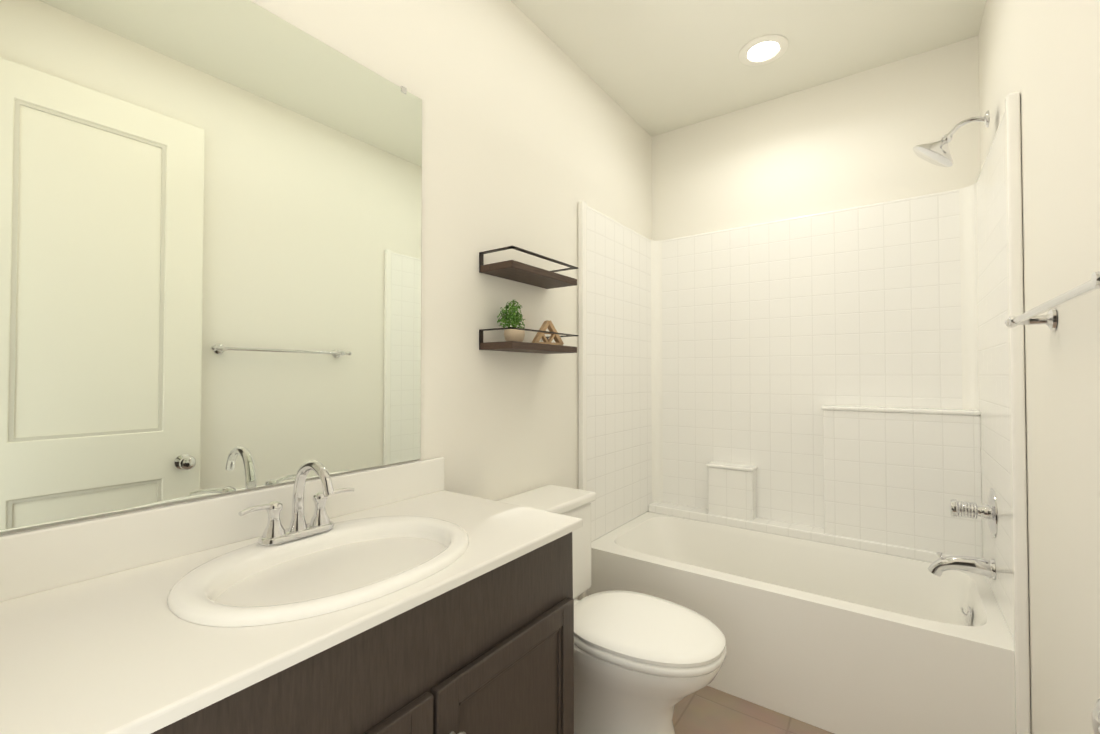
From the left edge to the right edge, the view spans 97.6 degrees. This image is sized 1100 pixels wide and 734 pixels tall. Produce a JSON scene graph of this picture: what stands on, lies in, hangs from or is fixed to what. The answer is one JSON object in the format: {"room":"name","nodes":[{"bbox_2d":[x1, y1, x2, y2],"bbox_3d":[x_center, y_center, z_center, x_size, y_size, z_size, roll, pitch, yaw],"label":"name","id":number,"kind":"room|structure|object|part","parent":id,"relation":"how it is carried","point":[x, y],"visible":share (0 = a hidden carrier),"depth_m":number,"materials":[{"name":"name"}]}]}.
{"room":"bathroom","nodes":[
{"label":"bathroom","id":0,"kind":"room"},
{"bbox_2d":[0,0,651,599],"bbox_3d":[-0.249,-0.090,1.860,0.100,2.750,3.093,-1,-1,36],"label":"wall","id":1,"kind":"structure","parent":0,"point":[532,134],"depth_m":1.83,"materials":[{"name":"white paint"}]},
{"bbox_2d":[0,0,421,531],"bbox_3d":[-0.692,-0.291,1.158,0.005,1.152,0.950,-1,-1,36],"label":"mirror","id":2,"kind":"object","parent":1,"relation":"attached to","point":[210,241],"visible":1,"depth_m":1.04,"materials":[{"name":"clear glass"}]},
{"bbox_2d":[400,86,406,93],"bbox_3d":[-0.454,-0.858,1.494,0.008,0.018,0.018,-1,-1,36],"label":"mirror clip","id":3,"kind":"object","parent":2,"relation":"attached to","point":[403,89],"visible":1,"depth_m":1.48,"materials":[{"name":"silver metal"}]},
{"bbox_2d":[0,457,444,601],"bbox_3d":[-0.700,0.345,1.124,0.018,0.109,1.176,-1,-1,36],"label":"backsplash","id":4,"kind":"structure","parent":1,"relation":"attached to","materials":[{"name":"white stone"}]},
{"bbox_2d":[479,300,577,353],"bbox_3d":[-0.070,-0.155,1.884,0.159,0.188,0.424,-1,-1,36],"label":"shelf","id":5,"kind":"object","parent":1,"relation":"attached to","point":[514,337],"visible":1,"depth_m":1.79,"materials":[{"name":"brown wood"}]},
{"bbox_2d":[504,329,524,341],"bbox_3d":[-0.133,-0.115,1.800,0.078,0.054,0.078,-1,-1,36],"label":"pot","id":6,"kind":"object","parent":5,"relation":"on","point":[509,334],"depth_m":1.77,"materials":[{"name":"beige ceramic"}]},
{"bbox_2d":[497,300,524,328],"bbox_3d":[-0.138,-0.192,1.802,0.105,0.117,0.130,-1,-1,36],"label":"plant","id":7,"kind":"object","parent":6,"relation":"in","point":[513,319],"depth_m":1.79,"materials":[{"name":"green plant"}]},
{"bbox_3d":[-0.070,-0.098,1.883,0.159,0.074,0.424,-1,-1,36],"label":"rail","id":8,"kind":"part","parent":5,"relation":"part of","materials":[{"name":"black metal"}]},
{"bbox_2d":[479,246,577,288],"bbox_3d":[-0.070,-0.381,1.888,0.159,0.074,0.424,-1,-1,36],"label":"shelf","id":9,"kind":"object","parent":1,"relation":"attached to","point":[513,270],"visible":1,"depth_m":1.81,"materials":[{"name":"brown wood"}]},
{"bbox_3d":[-0.070,-0.381,1.888,0.159,0.074,0.424,-1,-1,36],"label":"rail","id":10,"kind":"part","parent":9,"relation":"part of","materials":[{"name":"black metal"}]},
{"bbox_2d":[511,0,985,136],"bbox_3d":[0.415,-1.523,1.404,1.740,0.100,3.093,-1,-1,36],"label":"ceiling","id":11,"kind":"structure","parent":0,"point":[651,68],"depth_m":2.16,"materials":[{"name":"white paint"}]},
{"bbox_2d":[739,34,788,65],"bbox_3d":[0.982,-1.454,2.219,0.210,0.008,0.210,-1,-1,36],"label":"recessed light","id":12,"kind":"object","parent":11,"relation":"in","point":[780,40],"depth_m":2.21,"materials":[{"name":"white plastic"}]},
{"bbox_3d":[0.982,-1.456,2.219,0.132,0.001,0.132,-1,-1,36],"label":"recessed ceiling light lens","id":13,"kind":"part","parent":12,"relation":"part of","materials":[{"name":"white glass"}]},
{"bbox_2d":[672,686,833,733],"bbox_3d":[0.415,1.327,1.355,1.740,0.100,3.093,-1,-1,36],"label":"floor","id":14,"kind":"structure","parent":0,"point":[707,710],"depth_m":1.76,"materials":[{"name":"tile"}]},
{"bbox_2d":[0,457,582,733],"bbox_3d":[-0.471,0.737,0.952,0.586,1.066,1.178,-1,-1,36],"label":"bathroom vanity","id":15,"kind":"object","parent":14,"relation":"on","point":[411,598],"visible":1,"depth_m":0.88,"materials":[{"name":"brown wood"}]},
{"bbox_2d":[238,460,353,545],"bbox_3d":[-0.529,0.294,1.067,0.167,0.177,0.257,-1,-1,36],"label":"faucet","id":16,"kind":"object","parent":15,"relation":"on","point":[299,532],"depth_m":1.08,"materials":[{"name":"silver metal"}]},
{"bbox_2d":[167,516,468,626],"bbox_3d":[-0.431,0.457,0.994,0.436,0.152,0.566,-1,-1,36],"label":"sink","id":17,"kind":"object","parent":15,"relation":"in","point":[324,575],"depth_m":0.94,"materials":[{"name":"white ceramic"}]},
{"bbox_3d":[-0.350,0.864,0.689,0.020,0.553,0.452,-1,-1,36],"label":"door","id":18,"kind":"part","parent":15,"relation":"part of","materials":[{"name":"brown wood"}]},
{"bbox_3d":[-0.079,0.870,1.064,0.020,0.553,0.456,-1,-1,36],"label":"door","id":19,"kind":"part","parent":15,"relation":"part of","materials":[{"name":"brown wood"}]},
{"bbox_2d":[498,485,726,733],"bbox_3d":[0.190,0.891,1.666,0.807,0.782,0.456,-1,-1,36],"label":"toilet","id":20,"kind":"object","parent":14,"relation":"on","point":[644,663],"visible":0.67,"depth_m":1.51,"materials":[{"name":"white ceramic"}]},
{"bbox_3d":[-0.039,0.521,1.838,0.241,0.037,0.456,-1,-1,36],"label":"tank lid","id":21,"kind":"part","parent":20,"relation":"part of","materials":[{"name":"white ceramic"}]},
{"bbox_3d":[-0.040,0.716,1.836,0.219,0.353,0.430,-1,-1,36],"label":"tank","id":22,"kind":"part","parent":20,"relation":"part of","materials":[{"name":"white ceramic"}]},
{"bbox_3d":[0.307,0.844,1.582,0.512,0.029,0.394,-1,-1,36],"label":"lid","id":23,"kind":"part","parent":20,"relation":"part of","materials":[{"name":"white plastic"}]},
{"bbox_3d":[0.307,0.871,1.582,0.518,0.024,0.401,-1,-1,36],"label":"seat","id":24,"kind":"part","parent":20,"relation":"part of","materials":[{"name":"white plastic"}]},
{"bbox_2d":[578,92,1030,733],"bbox_3d":[1.008,0.181,2.195,1.537,2.220,0.866,-1,-1,36],"label":"bathtub","id":25,"kind":"object","parent":14,"relation":"on","point":[802,474],"visible":0.96,"depth_m":2.25,"materials":[{"name":"white plastic"}]},
{"bbox_3d":[1.542,0.752,1.813,0.192,0.097,0.072,-1,-1,36],"label":"spout mount","id":26,"kind":"part","parent":25,"relation":"part of","materials":[{"name":"silver metal"}]},
{"bbox_2d":[652,36,979,240],"bbox_3d":[1.293,-0.077,2.592,1.740,2.750,0.100,-1,-1,36],"label":"wall","id":27,"kind":"structure","parent":0,"point":[850,141],"depth_m":2.46,"materials":[{"name":"white paint"}]},
{"bbox_2d":[978,0,1099,733],"bbox_3d":[1.080,-0.106,0.899,0.100,2.750,3.093,-1,-1,36],"label":"wall","id":28,"kind":"structure","parent":0,"point":[1042,57],"depth_m":1.11,"materials":[{"name":"white paint"}]},
{"bbox_2d":[1005,271,1099,329],"bbox_3d":[0.968,-0.116,0.901,0.078,0.052,0.740,-1,-1,36],"label":"towel bar","id":29,"kind":"object","parent":28,"relation":"attached to","point":[1034,317],"visible":1,"depth_m":0.94,"materials":[{"name":"silver metal"}]},
{"bbox_3d":[0.520,0.027,0.257,0.035,2.438,0.770,-1,-1,36],"label":"door","id":30,"kind":"structure","parent":28,"relation":"in","visible":0},
{"bbox_2d":[1092,699,1099,733],"bbox_3d":[0.677,0.414,0.525,0.115,0.072,0.072,-1,-1,36],"label":"door knob","id":31,"kind":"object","parent":30,"relation":"attached to","point":[1096,719],"depth_m":0.56,"materials":[{"name":"silver metal"}]}
]}

